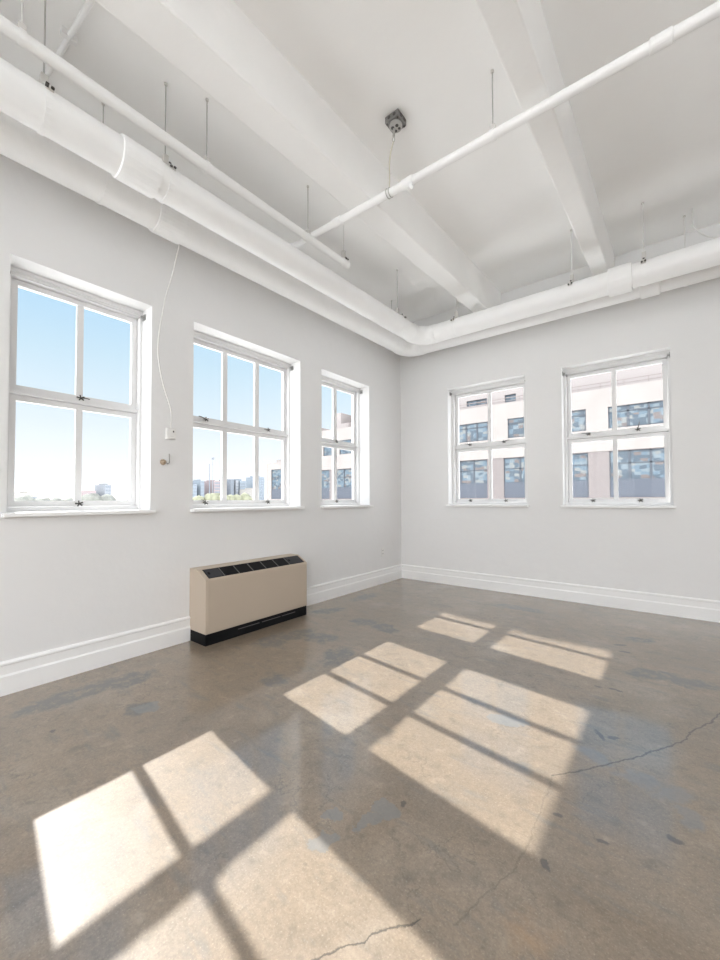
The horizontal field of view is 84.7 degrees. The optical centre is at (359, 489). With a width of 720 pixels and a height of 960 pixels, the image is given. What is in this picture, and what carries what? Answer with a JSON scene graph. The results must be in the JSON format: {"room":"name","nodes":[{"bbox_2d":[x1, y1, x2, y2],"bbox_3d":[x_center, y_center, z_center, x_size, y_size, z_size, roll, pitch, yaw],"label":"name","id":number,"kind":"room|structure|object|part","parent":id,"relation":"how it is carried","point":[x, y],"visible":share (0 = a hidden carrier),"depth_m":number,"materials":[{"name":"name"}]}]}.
{"room":"empty loft room","nodes":[
{"label":"empty loft room","id":0,"kind":"room"},
{"bbox_2d":[0,154,401,661],"bbox_3d":[-2.123,-0.696,3.083,0.310,4.060,9.220,-1,-2,38],"label":"wall","id":1,"kind":"structure","parent":0,"point":[65,580],"depth_m":3.40,"materials":[{"name":"paint"}]},
{"bbox_2d":[1,265,155,516],"bbox_3d":[-2.130,-0.681,3.031,0.368,1.743,0.952,-1,-2,38],"label":"window","id":2,"kind":"structure","parent":1,"relation":"in","point":[19,278],"depth_m":3.09,"materials":[{"name":"white paint"}]},
{"bbox_3d":[-2.220,-0.270,3.106,0.038,0.793,0.841,-1,-2,38],"label":"sash","id":3,"kind":"part","parent":2,"relation":"part of","materials":[{"name":"white paint"}]},
{"bbox_3d":[-2.223,-1.096,3.127,0.038,0.796,0.841,-1,-2,38],"label":"sash","id":4,"kind":"part","parent":2,"relation":"part of","materials":[{"name":"white paint"}]},
{"bbox_3d":[-2.081,0.174,2.973,0.250,0.029,0.952,-1,-2,38],"label":"sill","id":5,"kind":"part","parent":2,"relation":"part of","materials":[{"name":"white paint"}]},
{"bbox_2d":[160,454,169,464],"bbox_3d":[-1.662,-0.259,3.369,0.045,0.099,0.068,-1,-2,38],"label":"wall hook","id":6,"kind":"object","parent":1,"relation":"attached to","point":[162,461],"visible":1,"depth_m":3.36,"materials":[{"name":"gold metal"}]},
{"bbox_2d":[165,428,175,439],"bbox_3d":[-1.635,-0.482,3.417,0.036,0.097,0.080,-1,-2,38],"label":"switch box","id":7,"kind":"object","parent":1,"relation":"attached to","point":[170,433],"visible":1,"depth_m":3.40,"materials":[{"name":"white plastic"}]},
{"bbox_2d":[0,564,401,696],"bbox_3d":[-1.986,1.223,2.932,0.022,0.215,8.600,-1,-2,38],"label":"baseboard","id":8,"kind":"structure","parent":1,"relation":"attached to","point":[28,671],"depth_m":3.03,"materials":[{"name":"white paint"}]},
{"bbox_2d":[190,330,304,511],"bbox_3d":[-1.211,-0.656,4.198,0.368,1.743,1.368,-1,-2,38],"label":"window","id":9,"kind":"structure","parent":1,"relation":"in","point":[225,348],"depth_m":4.34,"materials":[{"name":"white paint"}]},
{"bbox_3d":[-1.307,-1.070,4.289,0.038,0.796,1.281,-1,-2,38],"label":"sash","id":10,"kind":"part","parent":9,"relation":"part of","materials":[{"name":"white paint"}]},
{"bbox_3d":[-1.304,-0.244,4.268,0.038,0.793,1.281,-1,-2,38],"label":"sash","id":11,"kind":"part","parent":9,"relation":"part of","materials":[{"name":"white paint"}]},
{"bbox_3d":[-1.162,0.200,4.140,0.250,0.029,1.368,-1,-2,38],"label":"sill","id":12,"kind":"part","parent":9,"relation":"part of","materials":[{"name":"white paint"}]},
{"bbox_2d":[321,375,373,507],"bbox_3d":[-0.273,-0.629,5.389,0.368,1.743,1.034,-1,-2,38],"label":"window","id":13,"kind":"structure","parent":1,"relation":"in","point":[335,385],"depth_m":5.55,"materials":[{"name":"white paint"}]},
{"bbox_3d":[-0.366,-1.044,5.484,0.038,0.796,0.923,-1,-2,38],"label":"sash","id":14,"kind":"part","parent":13,"relation":"part of","materials":[{"name":"white paint"}]},
{"bbox_3d":[-0.363,-0.218,5.463,0.038,0.793,0.923,-1,-2,38],"label":"sash","id":15,"kind":"part","parent":13,"relation":"part of","materials":[{"name":"white paint"}]},
{"bbox_3d":[-0.223,0.226,5.332,0.250,0.029,1.034,-1,-2,38],"label":"sill","id":16,"kind":"part","parent":13,"relation":"part of","materials":[{"name":"white paint"}]},
{"bbox_2d":[0,578,719,959],"bbox_3d":[0.913,1.363,0.645,8.020,0.200,9.220,-1,-2,38],"label":"floor","id":17,"kind":"structure","parent":0,"point":[402,768],"depth_m":1.68,"materials":[{"name":"concrete"}]},
{"bbox_2d":[189,554,306,646],"bbox_3d":[-1.052,1.032,3.921,0.271,0.640,1.193,-1,-2,38],"label":"heating unit","id":18,"kind":"object","parent":17,"relation":"on","point":[229,600],"visible":1,"depth_m":3.70,"materials":[{"name":"beige metal"}]},
{"bbox_3d":[-1.300,0.738,3.505,0.104,0.060,0.135,-1,-2,38],"label":"control door","id":19,"kind":"part","parent":18,"relation":"part of","materials":[{"name":"grey"}]},
{"bbox_2d":[202,556,302,578],"bbox_3d":[-0.999,0.748,3.889,0.115,0.068,1.128,-1,-2,38],"label":"grille","id":20,"kind":"object","parent":18,"relation":"attached to","point":[278,563],"depth_m":3.81,"materials":[{"name":"grey metal"}]},
{"bbox_3d":[-0.944,1.014,3.843,0.004,0.446,1.159,-1,-2,38],"label":"panel","id":21,"kind":"part","parent":18,"relation":"part of","materials":[{"name":"beige metal"}]},
{"bbox_3d":[-0.711,0.754,4.252,0.104,0.060,0.185,-1,-2,38],"label":"control door","id":22,"kind":"part","parent":18,"relation":"part of","materials":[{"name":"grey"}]},
{"bbox_2d":[0,0,719,321],"bbox_3d":[0.898,-2.896,0.752,8.020,0.200,9.220,-1,-2,38],"label":"ceiling","id":23,"kind":"structure","parent":0,"point":[649,132],"depth_m":2.89,"materials":[{"name":"paint"}]},
{"bbox_2d":[17,0,26,49],"bbox_3d":[-1.690,-2.485,1.979,0.078,0.541,0.034,-1,-2,38],"label":"hanger","id":24,"kind":"object","parent":23,"relation":"hanging from","point":[23,28],"visible":0.87,"depth_m":1.96,"materials":[{"name":"white metal"}]},
{"bbox_3d":[-1.691,-2.519,1.980,0.008,0.472,0.008,-1,-2,38],"label":"rod","id":25,"kind":"part","parent":24,"relation":"part of","materials":[{"name":"white metal"}]},
{"bbox_2d":[36,0,54,135],"bbox_3d":[-1.714,-2.345,2.147,0.237,0.811,0.041,-1,-2,38],"label":"hanger","id":26,"kind":"object","parent":23,"relation":"hanging from","point":[43,78],"visible":0.78,"depth_m":2.11,"materials":[{"name":"silver metal"}]},
{"bbox_3d":[-1.718,-2.455,2.153,0.008,0.592,0.008,-1,-2,38],"label":"rod","id":27,"kind":"part","parent":26,"relation":"part of","materials":[{"name":"silver metal"}]},
{"bbox_2d":[0,57,719,344],"bbox_3d":[0.938,-2.122,0.264,6.741,0.279,7.891,-1,-2,38],"label":"insulated pipe","id":28,"kind":"object","parent":26,"relation":"hanging from","point":[22,97],"visible":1,"depth_m":3.14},
{"bbox_2d":[45,0,94,77],"bbox_3d":[-1.746,-2.723,2.372,1.236,0.045,0.080,-1,-2,37],"label":"conduit","id":29,"kind":"object","parent":23,"relation":"attached to","point":[69,35],"visible":0.67,"depth_m":2.35,"materials":[{"name":"white metal"}]},
{"bbox_2d":[96,103,111,204],"bbox_3d":[-1.812,-2.377,2.786,0.268,0.715,0.041,-1,-2,38],"label":"hanger","id":30,"kind":"object","parent":23,"relation":"hanging from","point":[102,201],"visible":0.21,"depth_m":2.73,"materials":[{"name":"silver metal"}]},
{"bbox_2d":[0,111,719,356],"bbox_3d":[0.893,-2.222,0.607,7.234,0.291,8.372,-1,-2,38],"label":"insulated pipe","id":31,"kind":"object","parent":30,"relation":"hanging from","point":[19,143],"visible":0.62,"depth_m":3.38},
{"bbox_2d":[157,245,179,427],"bbox_3d":[-1.610,-1.271,3.292,0.135,1.478,0.270,1,-2,-37],"label":"cord","id":32,"kind":"object","parent":31,"relation":"hanging from","point":[178,245],"visible":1,"depth_m":3.29,"materials":[{"name":"white plastic"}]},
{"bbox_2d":[157,82,176,203],"bbox_3d":[-1.304,-2.336,2.652,0.237,0.808,0.041,-1,-2,38],"label":"hanger","id":33,"kind":"object","parent":23,"relation":"hanging from","point":[165,158],"visible":0.65,"depth_m":2.62,"materials":[{"name":"silver metal"}]},
{"bbox_3d":[-1.308,-2.445,2.658,0.008,0.589,0.008,-1,-2,38],"label":"rod","id":34,"kind":"part","parent":33,"relation":"part of","materials":[{"name":"silver metal"}]},
{"bbox_2d":[202,98,210,174],"bbox_3d":[-1.072,-2.474,2.765,0.078,0.527,0.034,-1,-2,38],"label":"hanger","id":35,"kind":"object","parent":23,"relation":"hanging from","point":[207,171],"visible":0.8,"depth_m":2.76,"materials":[{"name":"silver metal"}]},
{"bbox_2d":[0,14,349,269],"bbox_3d":[-2.039,-2.259,1.530,0.083,0.160,6.191,-1,-2,38],"label":"pipe","id":36,"kind":"object","parent":35,"relation":"hanging from","point":[8,29],"visible":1,"depth_m":2.43,"materials":[{"name":"white metal"}]},
{"bbox_3d":[-1.072,-2.509,2.766,0.008,0.458,0.008,-1,-2,38],"label":"rod","id":37,"kind":"part","parent":35,"relation":"part of","materials":[{"name":"silver metal"}]},
{"bbox_2d":[95,0,500,312],"bbox_3d":[-0.915,-2.578,2.170,0.357,0.370,8.616,-1,-2,40],"label":"ceiling beam","id":38,"kind":"structure","parent":23,"relation":"attached to","point":[215,44],"depth_m":2.62,"materials":[{"name":"paint"}]},
{"bbox_2d":[305,185,311,242],"bbox_3d":[-0.466,-2.464,3.535,0.078,0.514,0.034,-1,-2,38],"label":"hanger","id":39,"kind":"object","parent":23,"relation":"hanging from","point":[307,230],"visible":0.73,"depth_m":3.53,"materials":[{"name":"silver metal"}]},
{"bbox_3d":[-0.466,-2.498,3.536,0.008,0.445,0.008,-1,-2,38],"label":"rod","id":40,"kind":"part","parent":39,"relation":"part of","materials":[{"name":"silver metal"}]},
{"bbox_2d":[341,224,348,260],"bbox_3d":[-0.156,-2.459,3.914,0.095,0.507,0.041,-1,-2,38],"label":"hanger","id":41,"kind":"object","parent":23,"relation":"hanging from","point":[343,252],"visible":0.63,"depth_m":3.91,"materials":[{"name":"white metal"}]},
{"bbox_2d":[386,300,399,349],"bbox_3d":[0.451,-2.321,5.572,0.268,0.704,0.041,-1,-2,38],"label":"hanger","id":42,"kind":"object","parent":23,"relation":"hanging from","point":[391,300],"visible":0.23,"depth_m":5.54,"materials":[{"name":"silver metal"}]},
{"bbox_2d":[385,108,405,132],"bbox_3d":[0.263,-2.702,2.913,0.118,0.074,0.118,-1,-2,38],"label":"junction box","id":43,"kind":"object","parent":23,"relation":"attached to","point":[396,120],"visible":0.91,"depth_m":2.89,"materials":[{"name":"silver metal"}]},
{"bbox_2d":[385,128,394,198],"bbox_3d":[0.228,-2.473,3.017,0.068,0.386,0.223,0,-1,0],"label":"cable","id":44,"kind":"object","parent":43,"relation":"hanging from","point":[393,128],"visible":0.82,"depth_m":3.00,"materials":[{"name":"grey plastic"}]},
{"bbox_3d":[0.263,-2.678,2.914,0.094,0.022,0.094,-1,-2,38],"label":"socket plate","id":45,"kind":"part","parent":43,"relation":"part of","materials":[{"name":"grey plastic"}]},
{"bbox_2d":[391,269,406,334],"bbox_3d":[0.461,-2.295,4.825,0.237,0.794,0.041,-1,-2,38],"label":"hanger","id":46,"kind":"object","parent":23,"relation":"hanging from","point":[397,308],"visible":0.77,"depth_m":4.81,"materials":[{"name":"silver metal"}]},
{"bbox_3d":[0.457,-2.405,4.831,0.008,0.575,0.008,-1,-2,38],"label":"rod","id":47,"kind":"part","parent":46,"relation":"part of","materials":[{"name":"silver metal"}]},
{"bbox_2d":[451,311,458,336],"bbox_3d":[1.193,-2.297,4.918,0.041,0.791,0.237,-1,-2,38],"label":"hanger","id":48,"kind":"object","parent":23,"relation":"hanging from","point":[455,312],"visible":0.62,"depth_m":4.86,"materials":[{"name":"white metal"}]},
{"bbox_2d":[489,69,496,142],"bbox_3d":[0.868,-2.515,2.587,0.034,0.469,0.070,-1,-2,38],"label":"hanger","id":49,"kind":"object","parent":23,"relation":"hanging from","point":[492,126],"visible":0.88,"depth_m":2.58,"materials":[{"name":"silver metal"}]},
{"bbox_3d":[0.868,-2.546,2.588,0.008,0.408,0.008,-1,-2,38],"label":"rod","id":50,"kind":"part","parent":49,"relation":"part of","materials":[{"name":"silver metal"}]},
{"bbox_2d":[290,0,719,248],"bbox_3d":[2.012,-2.320,1.682,6.801,0.186,0.073,-1,-2,38],"label":"pipe","id":51,"kind":"object","parent":49,"relation":"hanging from","point":[665,38],"visible":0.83,"depth_m":2.36,"materials":[{"name":"white metal"}]},
{"bbox_2d":[475,0,614,275],"bbox_3d":[0.162,-2.603,1.324,0.208,0.370,8.607,-1,-2,40],"label":"ceiling beam","id":52,"kind":"structure","parent":23,"relation":"attached to","point":[518,31],"depth_m":2.57,"materials":[{"name":"paint"}]},
{"bbox_2d":[568,229,573,305],"bbox_3d":[2.207,-2.321,4.120,0.041,0.791,0.237,-1,-2,38],"label":"hanger","id":53,"kind":"object","parent":23,"relation":"hanging from","point":[571,275],"visible":0.84,"depth_m":4.10,"materials":[{"name":"white metal"}]},
{"bbox_3d":[2.209,-2.430,4.126,0.008,0.572,0.008,-1,-2,38],"label":"rod","id":54,"kind":"part","parent":53,"relation":"part of","materials":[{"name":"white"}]},
{"bbox_2d":[641,202,645,285],"bbox_3d":[2.686,-2.332,3.743,0.041,0.791,0.237,-1,-2,38],"label":"hanger","id":55,"kind":"object","parent":23,"relation":"hanging from","point":[643,260],"visible":0.93,"depth_m":3.71,"materials":[{"name":"white metal"}]},
{"bbox_3d":[2.688,-2.441,3.749,0.008,0.572,0.008,-1,-2,38],"label":"rod","id":56,"kind":"part","parent":55,"relation":"part of","materials":[{"name":"white metal"}]},
{"bbox_2d":[683,215,687,286],"bbox_3d":[3.227,-2.373,3.922,0.034,0.703,0.260,-1,-2,38],"label":"hanger","id":57,"kind":"object","parent":23,"relation":"hanging from","point":[684,216],"visible":0.42,"depth_m":3.92,"materials":[{"name":"white metal"}]},
{"bbox_3d":[3.227,-2.499,3.925,0.008,0.452,0.008,-1,-2,38],"label":"rod","id":58,"kind":"part","parent":57,"relation":"part of","materials":[{"name":"white metal"}]},
{"bbox_2d":[691,208,717,237],"bbox_3d":[3.273,-2.448,3.560,0.067,0.575,0.542,0,-1,-15],"label":"cord","id":59,"kind":"object","parent":23,"relation":"hanging from","point":[695,228],"visible":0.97,"depth_m":3.76,"materials":[{"name":"white plastic"}]},
{"bbox_2d":[400,223,719,600],"bbox_3d":[3.765,-0.692,4.078,7.710,4.060,0.250,-1,-2,38],"label":"wall","id":60,"kind":"structure","parent":0,"point":[668,551],"depth_m":4.87,"materials":[{"name":"paint"}]},
{"bbox_2d":[446,377,528,506],"bbox_3d":[1.801,-0.632,5.591,1.147,1.743,0.308,-1,-2,38],"label":"window","id":61,"kind":"structure","parent":60,"relation":"in","point":[491,445],"depth_m":5.66,"materials":[{"name":"white paint"}]},
{"bbox_3d":[1.767,0.224,5.524,1.147,0.029,0.190,-1,-2,38],"label":"sill","id":62,"kind":"part","parent":61,"relation":"part of","materials":[{"name":"white paint"}]},
{"bbox_3d":[1.863,-1.039,5.671,1.028,0.789,0.038,-1,-2,38],"label":"sash","id":63,"kind":"part","parent":61,"relation":"part of","materials":[{"name":"white paint"}]},
{"bbox_3d":[1.866,-0.219,5.650,1.028,0.784,0.038,-1,-2,38],"label":"sash","id":64,"kind":"part","parent":61,"relation":"part of","materials":[{"name":"white paint"}]},
{"bbox_2d":[402,564,719,622],"bbox_3d":[3.566,1.230,4.019,7.400,0.215,0.022,-1,-2,38],"label":"baseboard","id":65,"kind":"structure","parent":60,"relation":"attached to","point":[671,605],"depth_m":4.75,"materials":[{"name":"white paint"}]},
{"bbox_2d":[560,350,675,507],"bbox_3d":[2.992,-0.660,4.654,1.112,1.743,0.308,-1,-2,38],"label":"window","id":66,"kind":"structure","parent":60,"relation":"in","point":[663,357],"depth_m":4.69,"materials":[{"name":"white paint"}]},
{"bbox_3d":[3.050,-1.067,4.737,1.005,0.789,0.038,-1,-2,38],"label":"sash","id":67,"kind":"part","parent":66,"relation":"part of","materials":[{"name":"white paint"}]},
{"bbox_3d":[2.958,0.196,4.586,1.112,0.029,0.190,-1,-2,38],"label":"sill","id":68,"kind":"part","parent":66,"relation":"part of","materials":[{"name":"white paint"}]},
{"bbox_3d":[3.053,-0.246,4.716,1.005,0.784,0.038,-1,-2,38],"label":"sash","id":69,"kind":"part","parent":66,"relation":"part of","materials":[{"name":"white paint"}]},
{"label":"outside","id":70,"kind":"structure","parent":0,"visible":0},
{"bbox_3d":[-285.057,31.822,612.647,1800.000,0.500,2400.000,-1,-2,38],"label":"ground","id":71,"kind":"structure","parent":70,"visible":0},
{"bbox_2d":[14,495,34,500],"bbox_3d":[-81.992,9.563,95.439,6.307,16.737,7.520,-1,-2,38],"label":"tree","id":72,"kind":"object","parent":71,"relation":"on","point":[27,497],"visible":0.04,"depth_m":95.11,"materials":[{"name":"green plant"}]},
{"bbox_2d":[14,492,37,498],"bbox_3d":[-274.474,13.018,323.359,25.120,22.600,12.000,-1,-2,38],"label":"building","id":73,"kind":"structure","parent":71,"relation":"on","point":[33,495],"depth_m":317.18,"materials":[{"name":"grey"}]},
{"bbox_2d":[34,498,50,500],"bbox_3d":[-79.474,10.010,98.239,6.439,15.965,6.984,-1,-2,38],"label":"tree","id":74,"kind":"object","parent":71,"relation":"on","point":[36,499],"visible":0.02,"depth_m":97.23,"materials":[{"name":"green plant"}]},
{"bbox_2d":[81,491,95,495],"bbox_3d":[-246.945,13.089,358.329,25.120,24.000,5.000,-1,-2,38],"label":"building","id":75,"kind":"structure","parent":71,"relation":"on","point":[82,492],"depth_m":353.07,"materials":[{"name":"grey"}]},
{"bbox_2d":[81,493,101,500],"bbox_3d":[-73.159,9.631,109.161,5.769,17.220,7.103,-1,-2,38],"label":"tree","id":76,"kind":"object","parent":71,"relation":"on","point":[87,497],"visible":0.17,"depth_m":106.95,"materials":[{"name":"green plant"}]},
{"bbox_2d":[95,484,110,495],"bbox_3d":[-239.534,9.948,367.838,25.120,30.700,5.000,-1,-2,38],"label":"building","id":77,"kind":"structure","parent":71,"relation":"on","point":[101,489],"depth_m":362.06,"materials":[{"name":"grey"}]},
{"bbox_2d":[101,494,115,500],"bbox_3d":[-73.426,9.775,113.843,6.785,17.169,6.279,-1,-2,38],"label":"tree","id":78,"kind":"object","parent":71,"relation":"on","point":[106,497],"visible":0.06,"depth_m":112.46,"materials":[{"name":"green plant"}]},
{"bbox_2d":[193,484,196,496],"bbox_3d":[-187.877,10.494,433.445,25.120,32.500,5.000,-1,-2,38],"label":"building","id":79,"kind":"structure","parent":71,"relation":"on","point":[194,485],"depth_m":425.83,"materials":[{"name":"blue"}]},
{"bbox_2d":[193,479,203,496],"bbox_3d":[-182.319,7.900,440.583,25.120,38.000,4.000,-1,-2,38],"label":"building","id":80,"kind":"structure","parent":71,"relation":"on","point":[200,484],"depth_m":433.86,"materials":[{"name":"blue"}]},
{"bbox_2d":[193,495,204,499],"bbox_3d":[-56.957,10.390,137.813,5.990,17.013,6.733,-1,-2,38],"label":"tree","id":81,"kind":"object","parent":71,"relation":"on","point":[198,497],"visible":0.14,"depth_m":137.00,"materials":[{"name":"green plant"}]},
{"bbox_2d":[209,458,213,493],"bbox_3d":[-166.131,-4.543,441.401,2.568,62.800,6.084,-1,-2,38],"label":"radio mast","id":82,"kind":"object","parent":71,"relation":"on","point":[212,458],"visible":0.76,"depth_m":439.83,"materials":[{"name":"grey metal"}]},
{"bbox_2d":[204,493,219,499],"bbox_3d":[-52.493,10.044,140.560,6.253,17.808,6.673,-1,-2,38],"label":"tree","id":83,"kind":"object","parent":71,"relation":"on","point":[213,496],"visible":0.17,"depth_m":138.67,"materials":[{"name":"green plant"}]},
{"bbox_2d":[204,480,220,495],"bbox_3d":[-170.657,8.227,455.389,25.120,38.000,10.300,-1,-2,38],"label":"building","id":84,"kind":"structure","parent":71,"relation":"on","point":[216,484],"depth_m":448.50,"materials":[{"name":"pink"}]},
{"bbox_2d":[219,479,233,494],"bbox_3d":[-159.121,7.800,470.056,25.120,39.500,4.000,-1,-2,38],"label":"building","id":85,"kind":"structure","parent":71,"relation":"on","point":[230,482],"depth_m":462.85,"materials":[{"name":"grey"}]},
{"bbox_2d":[218,494,235,499],"bbox_3d":[-47.094,10.155,140.782,5.500,17.558,6.851,-1,-2,38],"label":"tree","id":86,"kind":"object","parent":71,"relation":"on","point":[229,497],"visible":0.09,"depth_m":140.27,"materials":[{"name":"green plant"}]},
{"bbox_2d":[234,480,238,494],"bbox_3d":[-155.067,8.413,475.188,25.120,38.500,3.500,-1,-2,38],"label":"building","id":87,"kind":"structure","parent":71,"relation":"on","point":[236,482],"depth_m":467.97,"materials":[{"name":"grey"}]},
{"bbox_2d":[234,494,242,499],"bbox_3d":[-47.052,10.412,147.908,6.613,17.400,7.017,-1,-2,38],"label":"tree","id":88,"kind":"object","parent":71,"relation":"on","point":[238,497],"visible":0.05,"depth_m":146.50,"materials":[{"name":"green plant"}]},
{"bbox_2d":[234,479,245,494],"bbox_3d":[-150.214,7.549,481.379,25.120,40.500,8.200,-1,-2,38],"label":"building","id":89,"kind":"structure","parent":71,"relation":"on","point":[242,484],"depth_m":473.48,"materials":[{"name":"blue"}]},
{"bbox_2d":[240,492,251,499],"bbox_3d":[-44.084,10.128,150.541,5.997,18.076,6.611,-1,-2,38],"label":"tree","id":90,"kind":"object","parent":71,"relation":"on","point":[245,496],"visible":0.12,"depth_m":149.22,"materials":[{"name":"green plant"}]},
{"bbox_2d":[240,488,252,497],"bbox_3d":[-128.727,12.690,460.013,25.120,29.000,9.000,-1,-2,38],"label":"building","id":91,"kind":"structure","parent":71,"relation":"on","point":[249,491],"depth_m":455.12,"materials":[{"name":"grey"}]},
{"bbox_2d":[246,476,264,499],"bbox_3d":[-133.457,5.519,502.727,25.120,45.500,10.000,-1,-2,38],"label":"building","id":92,"kind":"structure","parent":71,"relation":"on","point":[249,480],"depth_m":497.90,"materials":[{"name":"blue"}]},
{"bbox_2d":[266,364,664,499],"bbox_3d":[12.042,2.062,45.681,56.545,29.240,12.060,-1,-2,38],"label":"building","id":93,"kind":"structure","parent":71,"relation":"on","point":[641,461],"depth_m":33.34,"materials":[{"name":"cream stucco"},{"name":"glass"},{"name":"painted concrete"}]},
{"bbox_3d":[-11.737,-0.792,57.102,3.010,4.300,0.020,-1,-2,38],"label":"pane","id":94,"kind":"part","parent":93,"relation":"part of","materials":[{"name":"blue glass"}]},
{"bbox_3d":[-4.473,-0.660,51.377,1.720,3.698,0.020,-1,-2,38],"label":"pane","id":95,"kind":"part","parent":93,"relation":"part of","materials":[{"name":"glass"}]},
{"bbox_3d":[-3.851,-5.255,50.912,2.150,1.763,0.020,-1,-2,38],"label":"pane","id":96,"kind":"part","parent":93,"relation":"part of","materials":[{"name":"blue glass"}]},
{"bbox_3d":[-1.939,-0.719,49.383,3.225,3.698,0.020,-1,-2,38],"label":"pane","id":97,"kind":"part","parent":93,"relation":"part of","materials":[{"name":"glass"}]},
{"bbox_3d":[-1.740,-5.304,49.250,1.935,1.763,0.020,-1,-2,38],"label":"pane","id":98,"kind":"part","parent":93,"relation":"part of","materials":[{"name":"blue glass"}]},
{"bbox_3d":[10.650,-5.614,39.498,4.450,1.806,0.020,-1,-2,38],"label":"pane","id":99,"kind":"part","parent":93,"relation":"part of","materials":[{"name":"glass"}]},
{"bbox_3d":[10.738,-1.014,39.404,4.106,3.698,0.020,-1,-2,38],"label":"pane","id":100,"kind":"part","parent":93,"relation":"part of","materials":[{"name":"glass"}]},
{"bbox_3d":[12.165,-8.980,41.002,2.172,0.602,0.020,-1,-2,38],"label":"pane","id":101,"kind":"part","parent":93,"relation":"part of","materials":[{"name":"glass"}]},
{"bbox_3d":[14.399,-8.397,36.836,41.089,0.589,0.052,-1,-2,38],"label":"roof railing","id":102,"kind":"part","parent":93,"relation":"part of","materials":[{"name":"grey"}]},
{"bbox_3d":[14.843,-8.978,38.892,1.075,0.731,0.020,-1,-2,38],"label":"pane","id":103,"kind":"part","parent":93,"relation":"part of","materials":[{"name":"glass"}]},
{"bbox_3d":[14.732,-1.107,36.260,2.924,3.698,0.020,-1,-2,38],"label":"pane","id":104,"kind":"part","parent":93,"relation":"part of","materials":[{"name":"glass"}]},
{"bbox_3d":[14.467,-5.703,36.493,1.526,1.806,0.020,-1,-2,38],"label":"pane","id":105,"kind":"part","parent":93,"relation":"part of","materials":[{"name":"blue glass"}]},
{"bbox_3d":[17.913,-5.783,33.781,2.516,1.806,0.020,-1,-2,38],"label":"pane","id":106,"kind":"part","parent":93,"relation":"part of","materials":[{"name":"glass"}]},
{"bbox_3d":[17.925,-1.182,33.747,2.838,3.698,0.020,-1,-2,38],"label":"pane","id":107,"kind":"part","parent":93,"relation":"part of","materials":[{"name":"glass"}]},
{"bbox_3d":[22.753,-5.864,29.971,6.665,1.742,0.020,-1,-2,38],"label":"pane","id":108,"kind":"part","parent":93,"relation":"part of","materials":[{"name":"glass"}]},
{"bbox_3d":[22.857,-1.296,29.864,6.751,3.698,0.020,-1,-2,38],"label":"pane","id":109,"kind":"part","parent":93,"relation":"part of","materials":[{"name":"blue glass"}]}
]}

